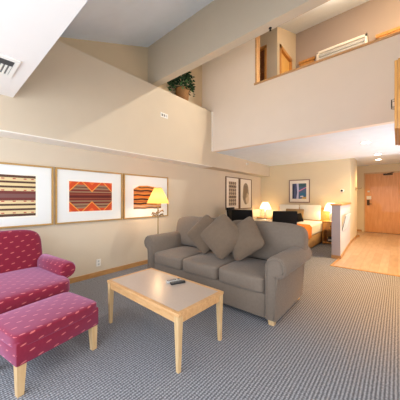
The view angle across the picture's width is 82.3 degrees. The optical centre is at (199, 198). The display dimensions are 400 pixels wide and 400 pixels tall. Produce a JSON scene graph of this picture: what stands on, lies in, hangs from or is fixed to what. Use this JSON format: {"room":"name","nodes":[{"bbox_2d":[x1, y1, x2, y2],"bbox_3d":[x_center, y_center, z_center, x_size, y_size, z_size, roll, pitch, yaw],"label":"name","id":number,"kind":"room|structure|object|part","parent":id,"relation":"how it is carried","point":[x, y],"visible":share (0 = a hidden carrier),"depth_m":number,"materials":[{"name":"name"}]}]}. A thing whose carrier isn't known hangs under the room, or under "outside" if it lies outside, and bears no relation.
{"room":"hotel room","nodes":[
{"label":"hotel room","id":0,"kind":"room"},
{"bbox_2d":[0,0,87,96],"bbox_3d":[-0.853,-1.210,0.328,4.920,0.120,1.780,0,0,41],"label":"ceiling","id":1,"kind":"structure","parent":0,"point":[29,29],"depth_m":1.57,"materials":[{"name":"paint"}]},
{"bbox_2d":[0,54,20,77],"bbox_3d":[-1.736,-1.144,1.937,0.380,0.012,0.280,0,0,41],"label":"ceiling vent","id":2,"kind":"object","parent":1,"relation":"in","point":[8,65],"visible":1,"depth_m":1.97,"materials":[{"name":"white plastic"}]},
{"bbox_2d":[0,37,260,278],"bbox_3d":[-0.746,-1.700,4.809,0.120,5.900,8.900,0,0,41],"label":"wall","id":3,"kind":"structure","parent":0,"point":[192,191],"depth_m":3.97,"materials":[{"name":"beige paint"}]},
{"bbox_2d":[0,162,52,228],"bbox_3d":[-2.381,-0.037,2.803,0.029,0.805,1.025,0,0,41],"label":"framed picture","id":4,"kind":"object","parent":3,"relation":"attached to","point":[26,191],"visible":1,"depth_m":2.95,"materials":[{"name":"woven fabric"},{"name":"light wood"},{"name":"white mat board"}]},
{"bbox_2d":[55,167,122,224],"bbox_3d":[-1.693,-0.037,3.599,0.029,0.805,1.030,0,0,41],"label":"framed picture","id":5,"kind":"object","parent":3,"relation":"attached to","point":[81,196],"visible":1,"depth_m":3.54,"materials":[{"name":"woven fabric"},{"name":"light wood"},{"name":"white mat board"}]},
{"bbox_2d":[96,259,100,266],"bbox_3d":[-1.632,1.032,3.685,0.010,0.115,0.072,0,0,41],"label":"outlet","id":6,"kind":"object","parent":3,"relation":"attached to","point":[98,261],"visible":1,"depth_m":3.68,"materials":[{"name":"white plastic"}]},
{"bbox_2d":[0,40,212,165],"bbox_3d":[-1.623,-1.401,3.452,0.330,1.278,5.500,0,0,41],"label":"wall","id":7,"kind":"structure","parent":3,"relation":"attached to","point":[72,95],"depth_m":3.40,"materials":[{"name":"beige paint"}]},
{"bbox_2d":[167,71,194,100],"bbox_3d":[-0.372,-2.439,4.846,0.378,0.796,0.831,0,0,41],"label":"potted plant","id":8,"kind":"object","parent":7,"relation":"on","point":[183,90],"visible":0.75,"depth_m":4.78,"materials":[{"name":"green plant"}]},
{"bbox_2d":[0,130,212,167],"bbox_3d":[-1.624,-0.756,3.453,0.326,0.012,5.500,0,0,41],"label":"trim","id":9,"kind":"structure","parent":3,"relation":"attached to","point":[3,133],"depth_m":3.37,"materials":[{"name":"white paint"}]},
{"bbox_2d":[69,260,147,283],"bbox_3d":[-0.696,1.212,4.766,0.014,0.075,8.700,0,0,41],"label":"baseboard","id":10,"kind":"structure","parent":3,"relation":"attached to","point":[107,271],"depth_m":3.77,"materials":[{"name":"brown wood"}]},
{"bbox_2d":[123,173,167,218],"bbox_3d":[-1.005,-0.037,4.395,0.029,0.805,1.025,0,0,41],"label":"framed picture","id":11,"kind":"object","parent":3,"relation":"attached to","point":[137,189],"visible":0.8,"depth_m":4.27,"materials":[{"name":"woven fabric"},{"name":"light wood"},{"name":"white mat board"}]},
{"bbox_2d":[160,112,167,118],"bbox_3d":[-0.669,-1.555,4.293,0.012,0.090,0.180,0,0,41],"label":"switch plate","id":12,"kind":"object","parent":3,"relation":"attached to","point":[163,115],"visible":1,"depth_m":4.28,"materials":[{"name":"white plastic"}]},
{"bbox_2d":[225,176,238,209],"bbox_3d":[0.946,-0.150,6.651,0.029,0.940,0.700,0,0,41],"label":"framed picture","id":13,"kind":"object","parent":3,"relation":"attached to","point":[231,183],"visible":0.96,"depth_m":6.61,"materials":[{"name":"beige"}]},
{"bbox_2d":[229,181,235,205],"bbox_3d":[0.947,-0.140,6.650,0.003,0.700,0.400,0,0,41],"label":"print","id":14,"kind":"object","parent":13,"relation":"attached to","point":[232,184],"depth_m":6.65,"materials":[{"name":"beige paper"}]},
{"bbox_2d":[205,152,269,176],"bbox_3d":[1.223,-0.930,6.742,0.330,0.360,3.200,0,0,41],"label":"soffit","id":15,"kind":"object","parent":3,"relation":"attached to","point":[221,162],"depth_m":6.34,"materials":[{"name":"beige paint"}]},
{"bbox_2d":[239,178,251,208],"bbox_3d":[1.446,-0.150,7.230,0.029,0.940,0.730,0,0,41],"label":"framed picture","id":16,"kind":"object","parent":3,"relation":"attached to","point":[245,185],"visible":1,"depth_m":7.22,"materials":[{"name":"beige paper"}]},
{"bbox_2d":[243,183,248,203],"bbox_3d":[1.451,-0.150,7.235,0.001,0.680,0.406,0,0,41],"label":"print","id":17,"kind":"object","parent":16,"relation":"attached to","point":[245,185],"depth_m":7.24,"materials":[{"name":"brown paper"}]},
{"bbox_2d":[176,86,189,100],"bbox_3d":[-0.372,-2.183,4.883,0.300,0.284,0.298,0,0,41],"label":"basket","id":18,"kind":"object","parent":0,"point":[181,91],"depth_m":4.76,"materials":[{"name":"wicker"}]},
{"bbox_2d":[0,231,399,399],"bbox_3d":[2.299,1.307,4.226,5.450,0.126,12.000,0,0,41],"label":"floor","id":19,"kind":"structure","parent":0,"point":[340,340],"depth_m":1.90,"materials":[{"name":"grey carpet"}]},
{"bbox_2d":[0,230,75,313],"bbox_3d":[-1.884,0.802,2.198,1.025,0.896,1.090,0,0,35],"label":"armchair","id":20,"kind":"object","parent":19,"relation":"on","point":[28,275],"visible":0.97,"depth_m":2.39,"materials":[{"name":"fabric"}]},
{"bbox_3d":[-2.198,0.630,2.416,0.260,0.553,0.910,0,0,35],"label":"backrest","id":21,"kind":"part","parent":20,"relation":"part of","materials":[{"name":"fabric"}]},
{"bbox_2d":[0,267,69,313],"bbox_3d":[-1.824,0.860,2.156,0.880,0.190,0.840,0,0,35],"label":"seat cushion","id":22,"kind":"object","parent":20,"relation":"on","point":[19,286],"depth_m":2.10,"materials":[{"name":"fabric"}]},
{"bbox_3d":[-1.640,0.858,2.588,0.640,0.385,0.170,0,0,35],"label":"arm","id":23,"kind":"part","parent":20,"relation":"part of","materials":[{"name":"fabric"}]},
{"bbox_2d":[0,292,97,397],"bbox_3d":[-1.189,1.049,1.782,0.470,0.402,0.590,0,0,30],"label":"ottoman","id":24,"kind":"object","parent":19,"relation":"on","point":[29,331],"visible":1,"depth_m":1.63,"materials":[{"name":"fabric"}]},
{"bbox_3d":[-1.150,1.151,1.463,0.052,0.197,0.052,0,0,30],"label":"leg","id":25,"kind":"part","parent":24,"relation":"part of","materials":[{"name":"brown wood"}]},
{"bbox_2d":[0,292,96,346],"bbox_3d":[-1.189,0.905,1.782,0.470,0.114,0.590,0,0,30],"label":"cushion","id":26,"kind":"object","parent":24,"relation":"on","point":[35,324],"depth_m":1.66,"materials":[{"name":"fabric"}]},
{"bbox_3d":[-0.892,1.151,1.903,0.052,0.197,0.052,0,0,30],"label":"leg","id":27,"kind":"part","parent":24,"relation":"part of","materials":[{"name":"brown wood"}]},
{"bbox_2d":[147,188,168,233],"bbox_3d":[-0.740,0.530,4.037,0.390,1.440,0.390,0,0,41],"label":"floor lamp","id":28,"kind":"object","parent":19,"relation":"on","point":[157,196],"visible":0.77,"depth_m":3.95,"materials":[{"name":"yellow fabric"}]},
{"bbox_3d":[-0.740,-0.052,4.037,0.390,0.275,0.390,0,0,41],"label":"lamp shade","id":29,"kind":"part","parent":28,"relation":"part of","materials":[{"name":"yellow fabric"}]},
{"bbox_2d":[107,268,223,373],"bbox_3d":[-0.363,1.035,2.164,1.044,0.430,0.550,0,0,41],"label":"coffee table","id":30,"kind":"object","parent":19,"relation":"on","point":[177,303],"visible":0.97,"depth_m":2.00,"materials":[{"name":"brown wood"}]},
{"bbox_3d":[-0.897,1.048,2.305,0.046,0.405,0.046,0,0,41],"label":"leg","id":31,"kind":"part","parent":30,"relation":"part of","materials":[{"name":"brown wood"}]},
{"bbox_2d":[166,278,180,283],"bbox_3d":[-0.261,0.809,2.251,0.148,0.022,0.044,0,0,-29],"label":"remote control","id":32,"kind":"object","parent":30,"relation":"on","point":[177,279],"visible":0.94,"depth_m":2.23,"materials":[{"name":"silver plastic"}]},
{"bbox_2d":[170,280,184,284],"bbox_3d":[-0.215,0.809,2.211,0.148,0.022,0.044,0,0,-27],"label":"remote control","id":33,"kind":"object","parent":30,"relation":"on","point":[179,281],"visible":1,"depth_m":2.20,"materials":[{"name":"black plastic"}]},
{"bbox_3d":[-0.155,1.048,1.653,0.046,0.405,0.046,0,0,41],"label":"leg","id":34,"kind":"part","parent":30,"relation":"part of","materials":[{"name":"brown wood"}]},
{"bbox_3d":[0.171,1.048,2.023,0.046,0.405,0.046,0,0,41],"label":"leg","id":35,"kind":"part","parent":30,"relation":"part of","materials":[{"name":"brown wood"}]},
{"bbox_2d":[144,216,311,325],"bbox_3d":[0.253,0.775,3.167,2.189,0.950,0.926,0,0,40],"label":"sofa","id":36,"kind":"object","parent":19,"relation":"on","point":[266,283],"visible":0.76,"depth_m":2.69,"materials":[{"name":"beige fabric"}]},
{"bbox_3d":[-0.499,0.875,3.802,0.219,0.629,0.880,0,0,40],"label":"arm","id":37,"kind":"part","parent":36,"relation":"part of","materials":[{"name":"beige fabric"}]},
{"bbox_2d":[155,246,208,269],"bbox_3d":[-0.264,0.875,3.459,0.579,0.206,0.704,0,0,40],"label":"seat cushion","id":38,"kind":"object","parent":36,"relation":"on","point":[166,257],"depth_m":3.26,"materials":[{"name":"beige fabric"}]},
{"bbox_2d":[176,216,215,246],"bbox_3d":[0.046,0.550,3.734,1.090,0.501,0.328,0,0,40],"label":"cushion","id":39,"kind":"object","parent":36,"relation":"on","point":[184,224],"depth_m":3.80,"materials":[{"name":"beige fabric"}]},
{"bbox_2d":[187,215,213,253],"bbox_3d":[0.078,0.510,3.317,0.551,0.538,0.271,0,0,41],"label":"throw pillow","id":40,"kind":"object","parent":36,"relation":"on","point":[194,233],"visible":0.66,"depth_m":3.28,"materials":[{"name":"beige fabric"}]},
{"bbox_2d":[183,251,235,279],"bbox_3d":[0.181,0.875,3.082,0.579,0.206,0.704,0,0,40],"label":"seat cushion","id":41,"kind":"object","parent":36,"relation":"on","point":[200,266],"depth_m":2.86,"materials":[{"name":"beige fabric"}]},
{"bbox_2d":[201,214,238,258],"bbox_3d":[0.284,0.480,2.927,0.572,0.562,0.236,0,0,27],"label":"throw pillow","id":42,"kind":"object","parent":36,"relation":"on","point":[221,236],"visible":0.83,"depth_m":2.85,"materials":[{"name":"beige fabric"}]},
{"bbox_3d":[0.492,0.790,3.448,1.790,0.800,0.180,0,0,40],"label":"backrest","id":43,"kind":"part","parent":36,"relation":"part of","materials":[{"name":"beige fabric"}]},
{"bbox_2d":[219,257,265,292],"bbox_3d":[0.627,0.875,2.705,0.579,0.206,0.704,0,0,40],"label":"seat cushion","id":44,"kind":"object","parent":36,"relation":"on","point":[246,275],"depth_m":2.49,"materials":[{"name":"beige fabric"}]},
{"bbox_2d":[232,217,264,260],"bbox_3d":[0.550,0.500,2.869,0.569,0.542,0.256,0,0,41],"label":"throw pillow","id":45,"kind":"object","parent":36,"relation":"on","point":[250,240],"visible":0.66,"depth_m":2.76,"materials":[{"name":"beige fabric"}]},
{"bbox_2d":[232,220,307,259],"bbox_3d":[0.847,0.550,3.056,1.090,0.501,0.328,0,0,40],"label":"cushion","id":46,"kind":"object","parent":36,"relation":"on","point":[278,237],"depth_m":2.79,"materials":[{"name":"beige fabric"}]},
{"bbox_3d":[1.004,0.875,2.530,0.219,0.629,0.880,0,0,40],"label":"arm","id":47,"kind":"part","parent":36,"relation":"part of","materials":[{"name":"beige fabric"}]},
{"bbox_2d":[226,207,234,219],"bbox_3d":[0.984,0.740,5.858,0.495,1.019,0.450,0,0,31],"label":"dining chair","id":48,"kind":"object","parent":19,"relation":"on","point":[229,209],"visible":0.04,"depth_m":5.84,"materials":[{"name":"black"}]},
{"bbox_2d":[231,209,252,220],"bbox_3d":[0.969,0.740,4.890,0.450,1.019,0.495,0,0,31],"label":"dining chair","id":49,"kind":"object","parent":19,"relation":"on","point":[236,214],"visible":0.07,"depth_m":4.69,"materials":[{"name":"black"}]},
{"bbox_2d":[254,219,271,221],"bbox_3d":[1.515,0.877,5.300,0.940,0.745,0.940,0,0,41],"label":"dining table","id":50,"kind":"object","parent":19,"relation":"on","point":[269,220],"visible":0.19,"depth_m":5.26,"materials":[{"name":"beige wood"}]},
{"bbox_2d":[257,216,271,218],"bbox_3d":[2.170,0.935,7.601,0.420,0.630,0.442,0,0,41],"label":"nightstand","id":51,"kind":"object","parent":19,"relation":"on","point":[262,217],"visible":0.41,"depth_m":7.47,"materials":[{"name":"orange wood"}]},
{"bbox_2d":[260,202,270,216],"bbox_3d":[2.171,0.369,7.602,0.370,0.499,0.368,0,0,41],"label":"table lamp","id":52,"kind":"object","parent":51,"relation":"on","point":[265,205],"visible":0.94,"depth_m":7.51,"materials":[{"name":"beige ceramic"}]},
{"bbox_3d":[2.171,0.235,7.602,0.370,0.230,0.368,0,0,41],"label":"lamp shade","id":53,"kind":"part","parent":52,"relation":"part of","materials":[{"name":"beige fabric"}]},
{"bbox_2d":[272,211,296,224],"bbox_3d":[1.574,0.740,4.454,0.450,1.019,0.495,0,0,1],"label":"dining chair","id":54,"kind":"object","parent":19,"relation":"on","point":[278,216],"visible":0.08,"depth_m":4.22,"materials":[{"name":"black"}]},
{"bbox_2d":[297,207,330,247],"bbox_3d":[2.510,0.750,6.297,1.520,0.960,2.150,0,0,41],"label":"bed","id":55,"kind":"object","parent":19,"relation":"on","point":[316,225],"visible":0.22,"depth_m":6.13,"materials":[{"name":"white fabric"}]},
{"bbox_2d":[279,204,298,210],"bbox_3d":[2.795,0.410,7.207,0.611,0.440,0.202,0,0,41],"label":"bed pillow","id":56,"kind":"object","parent":55,"relation":"on","point":[282,207],"visible":0.47,"depth_m":7.19,"materials":[{"name":"white fabric"}]},
{"bbox_2d":[286,209,303,216],"bbox_3d":[2.839,0.470,6.892,0.532,0.314,0.172,0,0,41],"label":"accent pillow","id":57,"kind":"object","parent":55,"relation":"on","point":[301,211],"visible":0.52,"depth_m":6.78,"materials":[{"name":"beige fabric"}]},
{"bbox_2d":[297,213,303,221],"bbox_3d":[2.623,0.505,6.061,0.194,0.234,0.135,0,0,-1],"label":"accent pillow","id":58,"kind":"object","parent":55,"relation":"on","point":[299,215],"visible":0.71,"depth_m":6.01,"materials":[{"name":"black fabric"}]},
{"bbox_2d":[297,223,311,238],"bbox_3d":[2.022,0.784,5.820,1.415,0.332,0.450,0,0,41],"label":"throw","id":59,"kind":"object","parent":55,"relation":"on","point":[307,227],"visible":0.32,"depth_m":5.39,"materials":[{"name":"orange fabric"}]},
{"bbox_3d":[2.429,0.790,6.295,1.360,0.320,2.040,0,0,41],"label":"mattress","id":60,"kind":"part","parent":55,"relation":"part of","materials":[{"name":"white fabric"}]},
{"bbox_2d":[300,205,320,219],"bbox_3d":[3.264,0.410,6.802,0.591,0.440,0.202,0,0,41],"label":"bed pillow","id":61,"kind":"object","parent":55,"relation":"on","point":[311,212],"visible":0.77,"depth_m":6.70,"materials":[{"name":"white fabric"}]},
{"bbox_3d":[3.193,0.610,7.088,1.520,0.680,0.060,0,0,41],"label":"headboard","id":62,"kind":"part","parent":55,"relation":"part of","materials":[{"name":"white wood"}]},
{"bbox_2d":[322,220,331,243],"bbox_3d":[3.649,0.935,6.322,0.420,0.630,0.442,0,0,41],"label":"nightstand","id":63,"kind":"object","parent":19,"relation":"on","point":[326,224],"visible":0.54,"depth_m":6.31,"materials":[{"name":"orange wood"}]},
{"bbox_3d":[3.527,0.750,6.181,0.356,0.180,0.015,0,0,41],"label":"drawer","id":64,"kind":"part","parent":63,"relation":"part of","materials":[{"name":"orange wood"}]},
{"bbox_2d":[324,203,333,220],"bbox_3d":[3.631,0.369,6.339,0.370,0.499,0.368,0,0,41],"label":"table lamp","id":65,"kind":"object","parent":63,"relation":"on","point":[328,207],"visible":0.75,"depth_m":6.29,"materials":[{"name":"white fabric"}]},
{"bbox_3d":[3.631,0.235,6.339,0.370,0.230,0.368,0,0,41],"label":"lamp shade","id":66,"kind":"part","parent":65,"relation":"part of","materials":[{"name":"beige fabric"}]},
{"bbox_2d":[330,259,399,276],"bbox_3d":[3.237,1.244,3.970,1.615,0.010,0.660,0,0,41],"label":"trim","id":67,"kind":"structure","parent":19,"relation":"on","point":[337,260],"depth_m":4.00,"materials":[{"name":"brown wood"}]},
{"bbox_2d":[60,0,369,46],"bbox_3d":[0.860,-2.900,2.562,5.450,3.160,7.600,0,0,41],"label":"ceiling","id":68,"kind":"structure","parent":0,"point":[141,23],"depth_m":3.43,"materials":[{"name":"white paint"}]},
{"bbox_2d":[260,27,295,77],"bbox_3d":[1.508,-2.850,6.086,1.620,3.000,1.220,0,0,41],"label":"wall","id":69,"kind":"structure","parent":0,"point":[277,36],"depth_m":5.23,"materials":[{"name":"beige paint"}]},
{"bbox_2d":[260,44,266,80],"bbox_3d":[1.414,-2.440,5.397,0.360,2.180,0.085,0,0,41],"label":"door","id":70,"kind":"structure","parent":69,"relation":"in","point":[263,50],"depth_m":5.34,"materials":[{"name":"red wood"}]},
{"bbox_2d":[280,44,291,73],"bbox_3d":[2.032,-2.425,5.500,0.100,2.150,0.760,0,0,41],"label":"door","id":71,"kind":"structure","parent":69,"relation":"in","point":[285,59],"depth_m":5.48,"materials":[{"name":"orange wood"}]},
{"bbox_2d":[202,34,399,151],"bbox_3d":[1.721,-2.360,4.276,4.310,2.500,0.120,0,0,41],"label":"wall","id":72,"kind":"structure","parent":0,"point":[352,90],"depth_m":4.14,"materials":[{"name":"paint"}]},
{"bbox_2d":[211,111,212,151],"bbox_3d":[0.282,-1.580,5.408,0.032,0.940,0.050,0,0,41],"label":"trim","id":73,"kind":"structure","parent":72,"relation":"attached to","point":[211,111],"depth_m":5.39,"materials":[{"name":"white paint"}]},
{"bbox_2d":[255,36,259,82],"bbox_3d":[1.190,-2.945,4.737,0.035,1.170,0.147,0,0,41],"label":"trim","id":74,"kind":"structure","parent":72,"relation":"attached to","point":[257,39],"depth_m":4.70,"materials":[{"name":"brown wood"}]},
{"bbox_2d":[254,31,399,84],"bbox_3d":[2.258,-2.345,3.815,2.895,0.030,0.175,0,0,41],"label":"trim","id":75,"kind":"structure","parent":72,"relation":"attached to","point":[398,32],"depth_m":3.76,"materials":[{"name":"brown wood"}]},
{"bbox_2d":[216,123,399,165],"bbox_3d":[2.892,-1.120,5.378,3.980,0.020,3.080,0,0,41],"label":"ceiling","id":76,"kind":"structure","parent":0,"point":[345,144],"depth_m":5.08,"materials":[{"name":"white paint"}]},
{"bbox_2d":[261,158,356,240],"bbox_3d":[4.128,0.015,8.329,2.650,2.470,3.000,0,0,41],"label":"wall","id":77,"kind":"structure","parent":0,"point":[327,178],"depth_m":6.92,"materials":[{"name":"paint"}]},
{"bbox_2d":[289,179,309,202],"bbox_3d":[3.118,-0.230,7.199,0.630,0.720,0.029,0,0,41],"label":"framed picture","id":78,"kind":"object","parent":77,"relation":"attached to","point":[299,190],"visible":1,"depth_m":7.19,"materials":[{"name":"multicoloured paper"}]},
{"bbox_2d":[292,183,305,198],"bbox_3d":[3.118,-0.230,7.199,0.420,0.480,0.001,0,0,41],"label":"print","id":79,"kind":"object","parent":78,"relation":"attached to","point":[298,189],"depth_m":7.20,"materials":[{"name":"multicoloured"}]},
{"bbox_2d":[351,229,361,242],"bbox_3d":[5.138,1.210,7.504,0.466,0.080,3.044,0,0,31],"label":"baseboard","id":80,"kind":"structure","parent":77,"relation":"attached to","point":[356,236],"depth_m":7.22,"materials":[{"name":"brown wood"}]},
{"bbox_2d":[330,203,350,205],"bbox_3d":[3.453,0.133,5.561,0.210,0.035,2.082,0,0,38],"label":"trim","id":81,"kind":"structure","parent":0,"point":[334,204],"depth_m":4.81,"materials":[{"name":"orange wood"}]},
{"bbox_2d":[331,241,350,258],"bbox_3d":[3.497,1.215,5.532,0.174,0.070,2.055,0,0,41],"label":"baseboard","id":82,"kind":"structure","parent":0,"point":[348,245],"depth_m":4.81,"materials":[{"name":"brown wood"}]},
{"bbox_2d":[340,204,349,254],"bbox_3d":[3.463,0.700,5.572,0.150,1.100,2.050,0,0,38],"label":"wall","id":83,"kind":"structure","parent":0,"point":[345,209],"depth_m":5.30,"materials":[{"name":"grey paint"}]},
{"bbox_2d":[332,206,339,255],"bbox_3d":[2.827,0.664,4.762,0.158,1.029,0.015,0,0,41],"label":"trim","id":84,"kind":"structure","parent":83,"relation":"attached to","point":[335,209],"depth_m":4.75,"materials":[{"name":"grey paint"}]},
{"bbox_2d":[342,213,350,230],"bbox_3d":[3.342,0.530,5.225,0.086,0.340,0.928,0,0,38],"label":"holder","id":85,"kind":"object","parent":83,"relation":"attached to","point":[346,220],"visible":1,"depth_m":5.08,"materials":[{"name":"white plastic"}]},
{"bbox_2d":[296,0,399,67],"bbox_3d":[3.539,-2.845,5.202,2.770,2.990,0.100,0,0,41],"label":"wall","id":86,"kind":"structure","parent":0,"point":[372,17],"depth_m":5.23,"materials":[{"name":"paint"}]},
{"bbox_2d":[299,56,314,66],"bbox_3d":[2.707,-2.445,5.806,0.380,2.150,0.065,0,0,41],"label":"closet","id":87,"kind":"object","parent":86,"relation":"attached to","point":[309,60],"visible":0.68,"depth_m":5.78,"materials":[{"name":"orange wood"}]},
{"bbox_3d":[2.708,-2.410,5.808,0.340,2.080,0.050,0,0,41],"label":"door","id":88,"kind":"part","parent":87,"relation":"part of","materials":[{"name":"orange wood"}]},
{"bbox_2d":[316,33,367,60],"bbox_3d":[3.246,-3.130,5.284,1.000,0.840,0.120,0,0,41],"label":"shutter","id":89,"kind":"object","parent":86,"relation":"attached to","point":[362,39],"visible":0.24,"depth_m":5.22,"materials":[{"name":"white plastic"}]},
{"bbox_3d":[3.263,-3.110,5.302,0.940,0.800,0.050,0,0,41],"label":"panel","id":90,"kind":"part","parent":89,"relation":"part of","materials":[{"name":"white plastic"}]},
{"bbox_2d":[376,26,399,38],"bbox_3d":[4.099,-2.425,4.603,0.900,2.110,0.065,0,0,41],"label":"closet","id":91,"kind":"object","parent":86,"relation":"attached to","point":[396,29],"visible":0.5,"depth_m":4.74,"materials":[{"name":"orange wood"}]},
{"bbox_2d":[355,154,399,165],"bbox_3d":[5.564,-1.260,7.153,2.260,0.080,3.100,0,0,41],"label":"ceiling","id":92,"kind":"structure","parent":0,"point":[392,158],"depth_m":7.35,"materials":[{"name":"white paint"}]},
{"bbox_2d":[357,163,399,231],"bbox_3d":[6.545,0.000,8.288,2.260,2.500,0.100,0,0,41],"label":"wall","id":93,"kind":"structure","parent":0,"point":[361,170],"depth_m":8.60,"materials":[{"name":"paint"}]},
{"bbox_2d":[364,171,399,234],"bbox_3d":[6.504,0.150,8.157,1.100,2.200,0.272,0,0,41],"label":"door","id":94,"kind":"structure","parent":93,"relation":"in","point":[381,189],"depth_m":8.23,"materials":[{"name":"orange wood"}]},
{"bbox_3d":[5.144,-1.700,4.145,1.040,5.900,8.200,0,0,41],"label":"wall","id":95,"kind":"structure","parent":0,"visible":0},
{"bbox_2d":[148,0,329,86],"bbox_3d":[1.026,-2.566,2.754,5.250,0.792,0.150,0,0,41],"label":"beam","id":96,"kind":"structure","parent":95,"relation":"attached to","point":[221,26],"depth_m":3.36,"materials":[{"name":"beige paint"}]},
{"bbox_2d":[391,58,399,144],"bbox_3d":[2.068,-0.670,1.927,0.707,0.900,0.780,0,0,41],"label":"upper cabinet","id":97,"kind":"object","parent":95,"relation":"attached to","point":[396,99],"visible":1,"depth_m":1.84,"materials":[{"name":"orange wood"}]},
{"bbox_3d":[1.702,-0.840,1.986,0.021,0.550,0.382,0,0,41],"label":"door","id":98,"kind":"part","parent":97,"relation":"part of","materials":[{"name":"orange wood"}]}
]}

